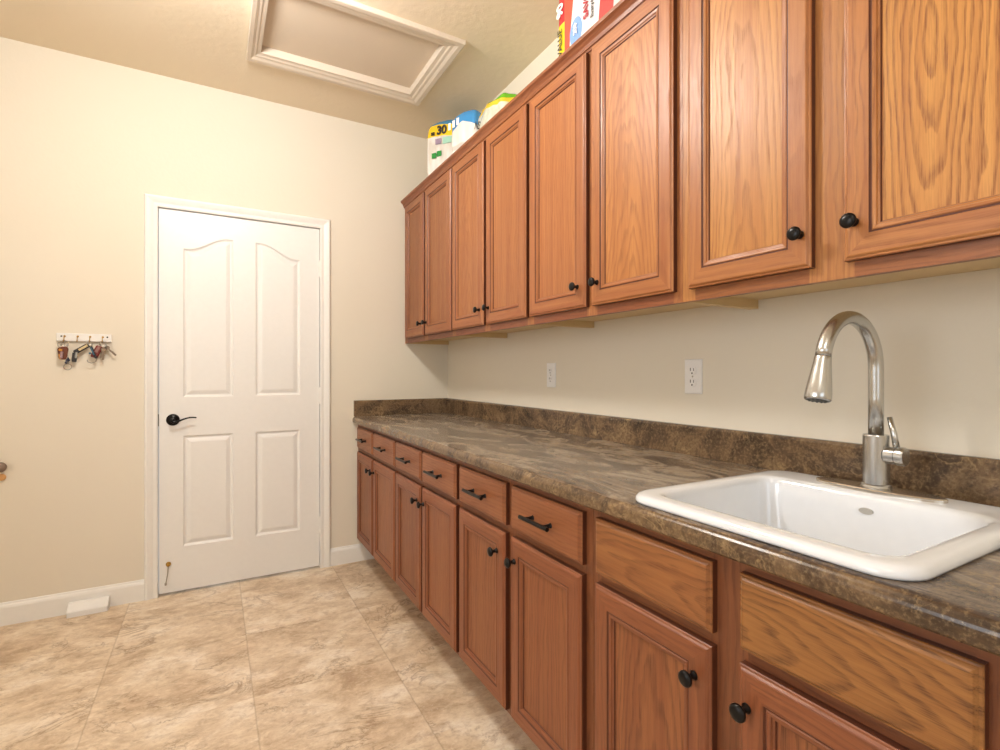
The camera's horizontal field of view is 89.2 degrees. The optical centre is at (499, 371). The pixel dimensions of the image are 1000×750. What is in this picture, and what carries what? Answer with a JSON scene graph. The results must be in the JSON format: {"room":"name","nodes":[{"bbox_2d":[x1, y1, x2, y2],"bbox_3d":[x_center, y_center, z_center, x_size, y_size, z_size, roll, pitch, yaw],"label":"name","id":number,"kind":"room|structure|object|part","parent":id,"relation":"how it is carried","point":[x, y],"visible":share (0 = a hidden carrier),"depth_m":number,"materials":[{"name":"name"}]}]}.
{"room":"laundry room","nodes":[
{"label":"laundry room","id":0,"kind":"room"},
{"bbox_2d":[0,37,447,602],"bbox_3d":[-1.685,-0.190,2.777,3.194,2.740,0.100,0,0,-29],"label":"wall","id":1,"kind":"structure","parent":0,"point":[83,140],"depth_m":2.57,"materials":[{"name":"beige paint"}]},
{"bbox_2d":[0,474,5,480],"bbox_3d":[-2.317,0.490,2.356,0.032,0.032,0.013,0,0,-29],"label":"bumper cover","id":2,"kind":"object","parent":1,"relation":"attached to","point":[2,476],"visible":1,"depth_m":2.35,"materials":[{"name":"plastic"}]},
{"bbox_2d":[0,462,6,472],"bbox_3d":[-2.302,0.438,2.338,0.048,0.048,0.060,0,0,-29],"label":"handle","id":3,"kind":"object","parent":1,"relation":"attached to","point":[3,466],"visible":1,"depth_m":2.32,"materials":[{"name":"brown metal"}]},
{"bbox_2d":[0,579,143,626],"bbox_3d":[-2.401,1.127,2.309,1.286,0.106,0.013,0,0,-29],"label":"baseboard","id":4,"kind":"structure","parent":1,"relation":"attached to","point":[53,605],"depth_m":2.45,"materials":[{"name":"white paint"}]},
{"bbox_2d":[56,333,111,341],"bbox_3d":[-2.046,-0.168,2.496,0.214,0.042,0.035,0,0,-29],"label":"key rack","id":5,"kind":"object","parent":1,"relation":"attached to","point":[76,337],"visible":1,"depth_m":2.50,"materials":[{"name":"white paint"}]},
{"bbox_2d":[57,340,71,369],"bbox_3d":[-2.104,-0.081,2.449,0.055,0.145,0.024,0,0,-29],"label":"keys","id":6,"kind":"object","parent":5,"relation":"hanging from","point":[62,351],"visible":1,"depth_m":2.44,"materials":[{"name":"leather"}]},
{"bbox_2d":[72,341,91,361],"bbox_3d":[-2.048,-0.101,2.483,0.079,0.104,0.013,0,0,-29],"label":"ring","id":7,"kind":"object","parent":5,"relation":"hanging from","point":[85,346],"visible":1,"depth_m":2.47,"materials":[{"name":"metal"}]},
{"bbox_2d":[87,342,97,363],"bbox_3d":[-2.010,-0.096,2.498,0.043,0.108,0.013,0,0,-25],"label":"ring","id":8,"kind":"object","parent":5,"relation":"hanging from","point":[91,347],"visible":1,"depth_m":2.50,"materials":[{"name":"metal"}]},
{"bbox_2d":[91,341,115,359],"bbox_3d":[-1.974,-0.107,2.525,0.104,0.094,0.020,0,0,-29],"label":"keys","id":9,"kind":"object","parent":5,"relation":"hanging from","point":[97,349],"visible":1,"depth_m":2.52,"materials":[{"name":"metal"}]},
{"bbox_2d":[144,193,329,600],"bbox_3d":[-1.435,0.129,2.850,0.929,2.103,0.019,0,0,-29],"label":"trim","id":10,"kind":"structure","parent":1,"relation":"attached to","point":[151,202],"depth_m":2.65,"materials":[{"name":"white paint"}]},
{"bbox_2d":[158,208,319,593],"bbox_3d":[-1.435,0.153,2.858,0.826,2.030,0.084,0,0,-29],"label":"door","id":11,"kind":"structure","parent":1,"relation":"in","point":[239,389],"depth_m":2.85,"materials":[{"name":"white paint"}]},
{"bbox_3d":[-1.692,0.254,2.693,0.140,0.062,0.049,0,0,-29],"label":"handle","id":12,"kind":"part","parent":11,"relation":"part of","materials":[{"name":"black metal"}]},
{"bbox_2d":[330,543,374,566],"bbox_3d":[-0.915,1.127,3.147,0.276,0.106,0.013,0,0,-29],"label":"baseboard","id":13,"kind":"structure","parent":1,"relation":"attached to","point":[356,552],"depth_m":3.13,"materials":[{"name":"white paint"}]},
{"bbox_2d":[0,559,538,749],"bbox_3d":[-0.433,1.230,0.558,3.194,0.100,5.197,0,0,-29],"label":"floor","id":14,"kind":"structure","parent":0,"point":[338,657],"depth_m":1.95,"materials":[{"name":"beige tile"}]},
{"bbox_2d":[66,595,109,618],"bbox_3d":[-2.016,1.151,2.486,0.159,0.057,0.055,0,0,-29],"label":"air deflector","id":15,"kind":"object","parent":14,"relation":"on","point":[99,604],"visible":1,"depth_m":2.48,"materials":[{"name":"white paint"}]},
{"bbox_2d":[355,424,397,581],"bbox_3d":[-0.451,0.748,2.957,0.658,0.864,0.790,0,0,-29],"label":"base cabinet","id":16,"kind":"object","parent":14,"relation":"on","point":[376,453],"visible":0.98,"depth_m":2.74,"materials":[{"name":"brown wood"}]},
{"bbox_3d":[-0.786,0.756,2.976,0.007,0.407,0.212,0,0,-29],"label":"panel","id":17,"kind":"part","parent":16,"relation":"part of","materials":[{"name":"brown wood"}]},
{"bbox_3d":[-0.789,0.401,2.974,0.020,0.128,0.342,0,0,-29],"label":"drawer","id":18,"kind":"part","parent":16,"relation":"part of","materials":[{"name":"brown wood"}]},
{"bbox_3d":[-0.789,0.756,2.974,0.020,0.537,0.342,0,0,-29],"label":"door","id":19,"kind":"part","parent":16,"relation":"part of","materials":[{"name":"brown wood"}]},
{"bbox_3d":[-0.683,0.679,2.826,0.019,0.726,0.790,0,0,-29],"label":"frame","id":20,"kind":"part","parent":16,"relation":"part of","materials":[{"name":"brown wood"}]},
{"bbox_3d":[-0.625,0.401,2.630,0.033,0.015,0.134,0,0,-29],"label":"handle","id":21,"kind":"part","parent":16,"relation":"part of","materials":[{"name":"black metal"}]},
{"bbox_3d":[-0.599,0.756,2.644,0.007,0.407,0.245,0,0,-29],"label":"panel","id":22,"kind":"part","parent":16,"relation":"part of","materials":[{"name":"brown wood"}]},
{"bbox_3d":[-0.602,0.401,2.643,0.020,0.128,0.375,0,0,-29],"label":"drawer","id":23,"kind":"part","parent":16,"relation":"part of","materials":[{"name":"brown wood"}]},
{"bbox_3d":[-0.602,0.756,2.643,0.020,0.537,0.375,0,0,-29],"label":"door","id":24,"kind":"part","parent":16,"relation":"part of","materials":[{"name":"brown wood"}]},
{"bbox_2d":[395,439,460,654],"bbox_3d":[-0.079,0.748,2.297,0.658,0.864,0.725,0,0,-29],"label":"base cabinet","id":25,"kind":"object","parent":14,"relation":"on","point":[428,504],"visible":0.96,"depth_m":2.08,"materials":[{"name":"brown wood"}]},
{"bbox_3d":[-0.440,0.401,2.302,0.033,0.015,0.134,0,0,-29],"label":"handle","id":26,"kind":"part","parent":25,"relation":"part of","materials":[{"name":"black metal"}]},
{"bbox_3d":[-0.414,0.756,2.316,0.007,0.407,0.212,0,0,-29],"label":"panel","id":27,"kind":"part","parent":25,"relation":"part of","materials":[{"name":"brown wood"}]},
{"bbox_3d":[-0.417,0.401,2.315,0.020,0.128,0.342,0,0,-29],"label":"drawer","id":28,"kind":"part","parent":25,"relation":"part of","materials":[{"name":"brown wood"}]},
{"bbox_3d":[-0.417,0.756,2.315,0.020,0.537,0.342,0,0,-29],"label":"door","id":29,"kind":"part","parent":25,"relation":"part of","materials":[{"name":"brown wood"}]},
{"bbox_3d":[-0.372,0.554,2.185,0.030,0.029,0.029,0,0,-29],"label":"knob","id":30,"kind":"part","parent":25,"relation":"part of","materials":[{"name":"black metal"}]},
{"bbox_3d":[-0.334,0.554,2.116,0.030,0.029,0.029,0,0,-29],"label":"knob","id":31,"kind":"part","parent":25,"relation":"part of","materials":[{"name":"black metal"}]},
{"bbox_3d":[-0.263,0.401,1.988,0.033,0.015,0.134,0,0,-29],"label":"handle","id":32,"kind":"part","parent":25,"relation":"part of","materials":[{"name":"black metal"}]},
{"bbox_3d":[-0.237,0.756,2.002,0.007,0.407,0.211,0,0,-29],"label":"panel","id":33,"kind":"part","parent":25,"relation":"part of","materials":[{"name":"brown wood"}]},
{"bbox_3d":[-0.240,0.401,2.001,0.020,0.128,0.341,0,0,-29],"label":"drawer","id":34,"kind":"part","parent":25,"relation":"part of","materials":[{"name":"brown wood"}]},
{"bbox_3d":[-0.240,0.756,2.001,0.020,0.537,0.341,0,0,-29],"label":"door","id":35,"kind":"part","parent":25,"relation":"part of","materials":[{"name":"brown wood"}]},
{"bbox_2d":[459,462,593,749],"bbox_3d":[0.281,0.748,1.659,0.658,0.864,0.737,0,0,-29],"label":"base cabinet","id":36,"kind":"object","parent":14,"relation":"on","point":[526,553],"visible":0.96,"depth_m":1.42,"materials":[{"name":"brown wood"}]},
{"bbox_3d":[-0.083,0.401,1.669,0.033,0.015,0.134,0,0,-29],"label":"handle","id":37,"kind":"part","parent":36,"relation":"part of","materials":[{"name":"black metal"}]},
{"bbox_3d":[-0.057,0.756,1.684,0.007,0.407,0.200,0,0,-29],"label":"panel","id":38,"kind":"part","parent":36,"relation":"part of","materials":[{"name":"brown wood"}]},
{"bbox_3d":[-0.060,0.401,1.682,0.020,0.128,0.330,0,0,-29],"label":"drawer","id":39,"kind":"part","parent":36,"relation":"part of","materials":[{"name":"brown wood"}]},
{"bbox_3d":[-0.060,0.756,1.682,0.020,0.537,0.330,0,0,-29],"label":"door","id":40,"kind":"part","parent":36,"relation":"part of","materials":[{"name":"brown wood"}]},
{"bbox_3d":[-0.023,0.554,1.566,0.030,0.029,0.029,0,0,-29],"label":"knob","id":41,"kind":"part","parent":36,"relation":"part of","materials":[{"name":"black metal"}]},
{"bbox_3d":[0.029,0.554,1.474,0.030,0.029,0.029,0,0,-29],"label":"knob","id":42,"kind":"part","parent":36,"relation":"part of","materials":[{"name":"black metal"}]},
{"bbox_3d":[0.096,0.401,1.351,0.033,0.015,0.134,0,0,-29],"label":"handle","id":43,"kind":"part","parent":36,"relation":"part of","materials":[{"name":"black metal"}]},
{"bbox_3d":[0.122,0.756,1.366,0.007,0.407,0.201,0,0,-29],"label":"panel","id":44,"kind":"part","parent":36,"relation":"part of","materials":[{"name":"brown wood"}]},
{"bbox_3d":[0.119,0.756,1.364,0.020,0.537,0.331,0,0,-29],"label":"door","id":45,"kind":"part","parent":36,"relation":"part of","materials":[{"name":"brown wood"}]},
{"bbox_3d":[0.119,0.401,1.364,0.020,0.128,0.331,0,0,-29],"label":"drawer","id":46,"kind":"part","parent":36,"relation":"part of","materials":[{"name":"brown wood"}]},
{"bbox_2d":[594,510,999,749],"bbox_3d":[0.644,0.748,1.019,0.654,0.864,0.732,0,0,-29],"label":"base cabinet","id":47,"kind":"object","parent":14,"relation":"on","point":[695,648],"visible":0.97,"depth_m":0.82,"materials":[{"name":"brown wood"}]},
{"bbox_3d":[0.305,0.756,1.041,0.007,0.407,0.186,0,0,-29],"label":"panel","id":48,"kind":"part","parent":47,"relation":"part of","materials":[{"name":"brown wood"}]},
{"bbox_3d":[0.302,0.756,1.040,0.020,0.537,0.316,0,0,-29],"label":"door","id":49,"kind":"part","parent":47,"relation":"part of","materials":[{"name":"brown wood"}]},
{"bbox_2d":[352,398,999,656],"bbox_3d":[0.102,0.246,2.001,0.644,0.136,3.006,0,0,-29],"label":"countertop","id":50,"kind":"structure","parent":47,"relation":"on","point":[600,463],"depth_m":1.34,"materials":[{"name":"brown stone"}]},
{"bbox_2d":[635,470,999,580],"bbox_3d":[0.634,0.359,1.003,0.546,0.205,0.519,0,0,-29],"label":"sink","id":51,"kind":"object","parent":50,"relation":"in","point":[883,536],"visible":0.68,"depth_m":1.02,"materials":[{"name":"white ceramic"}]},
{"bbox_2d":[804,311,947,503],"bbox_3d":[0.723,0.065,1.047,0.284,0.383,0.248,0,0,-29],"label":"faucet","id":52,"kind":"object","parent":50,"relation":"on","point":[877,453],"visible":1,"depth_m":1.07,"materials":[{"name":"silver metal"}]},
{"bbox_3d":[0.726,0.005,1.049,0.233,0.263,0.028,0,0,-29],"label":"spout","id":53,"kind":"part","parent":52,"relation":"part of","materials":[{"name":"silver metal"}]},
{"bbox_3d":[0.815,0.253,1.099,0.072,0.008,0.248,0,0,-29],"label":"deck plate","id":54,"kind":"part","parent":52,"relation":"part of","materials":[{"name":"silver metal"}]},
{"bbox_3d":[0.837,0.130,1.078,0.012,0.069,0.026,0,0,-10],"label":"lever","id":55,"kind":"part","parent":52,"relation":"part of","materials":[{"name":"silver metal"}]},
{"bbox_3d":[0.342,0.554,0.919,0.030,0.029,0.029,0,0,-29],"label":"knob","id":56,"kind":"part","parent":47,"relation":"part of","materials":[{"name":"black metal"}]},
{"bbox_3d":[0.393,0.554,0.828,0.030,0.029,0.029,0,0,-29],"label":"knob","id":57,"kind":"part","parent":47,"relation":"part of","materials":[{"name":"black metal"}]},
{"bbox_3d":[0.486,0.756,0.721,0.007,0.407,0.181,0,0,-29],"label":"panel","id":58,"kind":"part","parent":47,"relation":"part of","materials":[{"name":"brown wood"}]},
{"bbox_3d":[0.483,0.756,0.720,0.020,0.537,0.311,0,0,-29],"label":"door","id":59,"kind":"part","parent":47,"relation":"part of","materials":[{"name":"brown wood"}]},
{"bbox_2d":[0,0,558,138],"bbox_3d":[-0.433,-1.620,0.558,3.194,0.120,5.197,0,0,-29],"label":"ceiling","id":60,"kind":"structure","parent":0,"point":[202,42],"depth_m":2.40,"materials":[{"name":"paint"}]},
{"bbox_2d":[246,0,465,105],"bbox_3d":[-0.707,-1.571,2.443,0.893,0.067,0.638,0,0,-29],"label":"attic hatch","id":61,"kind":"object","parent":60,"relation":"attached to","point":[358,45],"visible":1,"depth_m":2.46,"materials":[{"name":"paint"}]},
{"bbox_2d":[448,37,999,458],"bbox_3d":[0.914,-0.190,1.318,0.100,2.740,5.197,0,0,-29],"label":"wall","id":62,"kind":"structure","parent":0,"point":[939,336],"depth_m":1.44,"materials":[{"name":"beige paint"}]},
{"bbox_2d":[405,168,491,344],"bbox_3d":[-0.315,-0.634,3.034,0.354,0.896,0.790,0,0,-29],"label":"upper cabinet","id":63,"kind":"object","parent":62,"relation":"attached to","point":[428,219],"visible":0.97,"depth_m":2.91,"materials":[{"name":"brown wood"}]},
{"bbox_3d":[-0.523,-0.638,3.131,0.007,0.714,0.200,0,0,-29],"label":"panel","id":64,"kind":"part","parent":63,"relation":"part of","materials":[{"name":"brown wood"}]},
{"bbox_3d":[-0.526,-0.638,3.129,0.020,0.844,0.330,0,0,-29],"label":"door","id":65,"kind":"part","parent":63,"relation":"part of","materials":[{"name":"brown wood"}]},
{"bbox_3d":[-0.418,-0.634,2.976,0.019,0.896,0.790,0,0,-29],"label":"frame","id":66,"kind":"part","parent":63,"relation":"part of","materials":[{"name":"brown wood"}]},
{"bbox_3d":[-0.338,-0.638,2.802,0.007,0.714,0.240,0,0,-29],"label":"panel","id":67,"kind":"part","parent":63,"relation":"part of","materials":[{"name":"brown wood"}]},
{"bbox_3d":[-0.341,-0.638,2.801,0.020,0.844,0.370,0,0,-29],"label":"door","id":68,"kind":"part","parent":63,"relation":"part of","materials":[{"name":"brown wood"}]},
{"bbox_2d":[427,119,453,175],"bbox_3d":[-0.264,-1.273,3.002,0.281,0.374,0.248,0,0,26],"label":"pack","id":69,"kind":"object","parent":63,"relation":"on","point":[439,145],"visible":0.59,"depth_m":2.91},
{"bbox_2d":[432,150,440,158],"bbox_3d":[-0.365,-1.250,2.914,0.065,0.037,0.002,0,0,26],"label":"print","id":70,"kind":"object","parent":69,"relation":"attached to","point":[436,154],"depth_m":2.92},
{"bbox_2d":[435,138,440,144],"bbox_3d":[-0.354,-1.323,2.909,0.040,0.031,0.002,0,0,26],"label":"print","id":71,"kind":"object","parent":69,"relation":"attached to","point":[437,140],"depth_m":2.91},
{"bbox_2d":[437,125,446,134],"bbox_3d":[-0.333,-1.386,2.899,0.067,0.054,0.001,0,0,25],"label":"print","id":72,"kind":"object","parent":69,"relation":"attached to","point":[439,126],"depth_m":2.90},
{"bbox_2d":[443,135,451,143],"bbox_3d":[-0.273,-1.321,2.870,0.120,0.036,0.002,0,0,26],"label":"print","id":73,"kind":"object","parent":69,"relation":"attached to","point":[447,139],"depth_m":2.88},
{"bbox_2d":[448,110,480,153],"bbox_3d":[-0.139,-1.227,2.700,0.187,0.282,0.216,0,0,35],"label":"pack","id":74,"kind":"object","parent":63,"relation":"on","point":[463,125],"visible":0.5,"depth_m":2.61},
{"bbox_2d":[448,117,458,130],"bbox_3d":[-0.242,-1.292,2.643,0.073,0.049,0.004,0,0,35],"label":"print","id":75,"kind":"object","parent":74,"relation":"attached to","point":[455,123],"depth_m":2.64},
{"bbox_2d":[452,104,582,337],"bbox_3d":[0.057,-0.634,2.375,0.354,0.896,0.728,0,0,-29],"label":"upper cabinet","id":76,"kind":"object","parent":62,"relation":"attached to","point":[490,184],"visible":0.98,"depth_m":2.25,"materials":[{"name":"brown wood"}]},
{"bbox_3d":[-0.153,-0.638,2.475,0.007,0.714,0.218,0,0,-29],"label":"panel","id":77,"kind":"part","parent":76,"relation":"part of","materials":[{"name":"brown wood"}]},
{"bbox_3d":[-0.156,-0.638,2.473,0.020,0.844,0.348,0,0,-29],"label":"door","id":78,"kind":"part","parent":76,"relation":"part of","materials":[{"name":"brown wood"}]},
{"bbox_3d":[-0.109,-0.287,2.339,0.030,0.029,0.029,0,0,-29],"label":"knob","id":79,"kind":"part","parent":76,"relation":"part of","materials":[{"name":"black metal"}]},
{"bbox_3d":[-0.065,-0.287,2.262,0.030,0.029,0.029,0,0,-29],"label":"knob","id":80,"kind":"part","parent":76,"relation":"part of","materials":[{"name":"black metal"}]},
{"bbox_3d":[-0.045,-0.634,2.316,0.019,0.896,0.725,0,0,-29],"label":"frame","id":81,"kind":"part","parent":76,"relation":"part of","materials":[{"name":"brown wood"}]},
{"bbox_2d":[474,93,516,128],"bbox_3d":[0.043,-1.214,2.481,0.260,0.257,0.306,0,0,-29],"label":"pack","id":82,"kind":"object","parent":76,"relation":"on","point":[493,107],"visible":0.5,"depth_m":2.38},
{"bbox_3d":[0.027,-0.638,2.154,0.007,0.714,0.208,0,0,-29],"label":"panel","id":83,"kind":"part","parent":76,"relation":"part of","materials":[{"name":"brown wood"}]},
{"bbox_3d":[0.025,-0.638,2.153,0.020,0.844,0.338,0,0,-29],"label":"door","id":84,"kind":"part","parent":76,"relation":"part of","materials":[{"name":"brown wood"}]},
{"bbox_2d":[547,363,555,387],"bbox_3d":[0.241,0.015,2.400,0.009,0.115,0.070,0,0,-29],"label":"electrical outlet","id":85,"kind":"object","parent":62,"relation":"attached to","point":[551,367],"visible":1,"depth_m":2.39,"materials":[{"name":"white plastic"}]},
{"bbox_2d":[529,0,750,327],"bbox_3d":[0.417,-0.634,1.736,0.354,0.896,0.737,0,0,-29],"label":"upper cabinet","id":86,"kind":"object","parent":62,"relation":"attached to","point":[606,134],"visible":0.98,"depth_m":1.59,"materials":[{"name":"brown wood"}]},
{"bbox_3d":[0.207,-0.638,1.836,0.007,0.714,0.216,0,0,-29],"label":"panel","id":87,"kind":"part","parent":86,"relation":"part of","materials":[{"name":"brown wood"}]},
{"bbox_3d":[0.204,-0.638,1.834,0.020,0.844,0.346,0,0,-29],"label":"door","id":88,"kind":"part","parent":86,"relation":"part of","materials":[{"name":"brown wood"}]},
{"bbox_3d":[0.248,-0.287,1.706,0.030,0.029,0.029,0,0,-29],"label":"knob","id":89,"kind":"part","parent":86,"relation":"part of","materials":[{"name":"black metal"}]},
{"bbox_2d":[556,0,619,56],"bbox_3d":[0.412,-1.286,1.800,0.255,0.401,0.381,0,0,-29],"label":"pack","id":90,"kind":"object","parent":86,"relation":"on","point":[576,17],"visible":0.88,"depth_m":1.80},
{"bbox_2d":[556,3,562,19],"bbox_3d":[0.221,-1.338,1.880,0.001,0.051,0.040,0,0,-29],"label":"print","id":91,"kind":"object","parent":90,"relation":"attached to","point":[560,12],"depth_m":1.88},
{"bbox_2d":[558,28,561,56],"bbox_3d":[0.221,-1.217,1.881,0.001,0.102,0.025,0,0,-29],"label":"print","id":92,"kind":"object","parent":90,"relation":"attached to","point":[560,29],"depth_m":1.88},
{"bbox_2d":[583,0,587,19],"bbox_3d":[0.295,-1.289,1.749,0.001,0.137,0.027,0,0,-29],"label":"print","id":93,"kind":"object","parent":90,"relation":"attached to","point":[585,2],"depth_m":1.75},
{"bbox_3d":[0.298,-0.287,1.618,0.030,0.029,0.029,0,0,-29],"label":"knob","id":94,"kind":"part","parent":86,"relation":"part of","materials":[{"name":"black metal"}]},
{"bbox_3d":[0.315,-0.634,1.678,0.019,0.896,0.737,0,0,-29],"label":"frame","id":95,"kind":"part","parent":86,"relation":"part of","materials":[{"name":"brown wood"}]},
{"bbox_3d":[0.389,-0.638,1.513,0.007,0.714,0.209,0,0,-29],"label":"panel","id":96,"kind":"part","parent":86,"relation":"part of","materials":[{"name":"brown wood"}]},
{"bbox_3d":[0.386,-0.638,1.511,0.020,0.844,0.339,0,0,-29],"label":"door","id":97,"kind":"part","parent":86,"relation":"part of","materials":[{"name":"brown wood"}]},
{"bbox_2d":[685,359,702,393],"bbox_3d":[0.642,0.015,1.688,0.009,0.115,0.070,0,0,-29],"label":"electrical outlet","id":98,"kind":"object","parent":62,"relation":"attached to","point":[693,367],"visible":1,"depth_m":1.68,"materials":[{"name":"white plastic"}]},
{"bbox_2d":[688,366,695,374],"bbox_3d":[0.640,-0.004,1.687,0.003,0.030,0.031,0,0,-29],"label":"receptacle","id":99,"kind":"object","parent":98,"relation":"attached to","point":[691,369],"depth_m":1.69,"materials":[{"name":"white plastic"}]},
{"bbox_2d":[688,378,695,386],"bbox_3d":[0.640,0.035,1.687,0.003,0.030,0.031,0,0,-29],"label":"receptacle","id":100,"kind":"object","parent":98,"relation":"attached to","point":[691,381],"depth_m":1.69,"materials":[{"name":"white plastic"}]},
{"bbox_2d":[446,398,999,506],"bbox_3d":[0.373,0.227,2.155,0.020,0.098,3.006,0,0,-29],"label":"backsplash","id":101,"kind":"structure","parent":62,"relation":"attached to","point":[974,479],"depth_m":1.45,"materials":[{"name":"brown stone"}]},
{"bbox_2d":[683,0,999,308],"bbox_3d":[0.778,-0.634,1.095,0.354,0.896,0.732,0,0,-29],"label":"upper cabinet","id":102,"kind":"object","parent":62,"relation":"attached to","point":[828,145],"visible":1,"depth_m":1.03,"materials":[{"name":"brown wood"}]},
{"bbox_2d":[401,0,646,208],"bbox_3d":[0.100,-1.088,2.007,0.030,0.048,2.986,0,0,-29],"label":"crown molding","id":103,"kind":"structure","parent":102,"relation":"attached to","point":[622,9],"depth_m":1.92,"materials":[{"name":"brown wood"}]},
{"bbox_3d":[0.573,-0.638,1.187,0.007,0.714,0.183,0,0,-29],"label":"panel","id":104,"kind":"part","parent":102,"relation":"part of","materials":[{"name":"brown wood"}]},
{"bbox_3d":[0.570,-0.638,1.185,0.020,0.844,0.313,0,0,-29],"label":"door","id":105,"kind":"part","parent":102,"relation":"part of","materials":[{"name":"brown wood"}]},
{"bbox_3d":[0.616,-0.287,1.054,0.030,0.029,0.029,0,0,-29],"label":"knob","id":106,"kind":"part","parent":102,"relation":"part of","materials":[{"name":"black metal"}]},
{"bbox_3d":[0.666,-0.287,0.965,0.030,0.029,0.029,0,0,-29],"label":"knob","id":107,"kind":"part","parent":102,"relation":"part of","materials":[{"name":"black metal"}]},
{"bbox_3d":[0.751,-0.638,0.865,0.020,0.844,0.300,0,0,-29],"label":"door","id":108,"kind":"part","parent":102,"relation":"part of","materials":[{"name":"brown wood"}]},
{"bbox_3d":[0.754,-0.638,0.866,0.007,0.714,0.170,0,0,-29],"label":"panel","id":109,"kind":"part","parent":102,"relation":"part of","materials":[{"name":"brown wood"}]}
]}

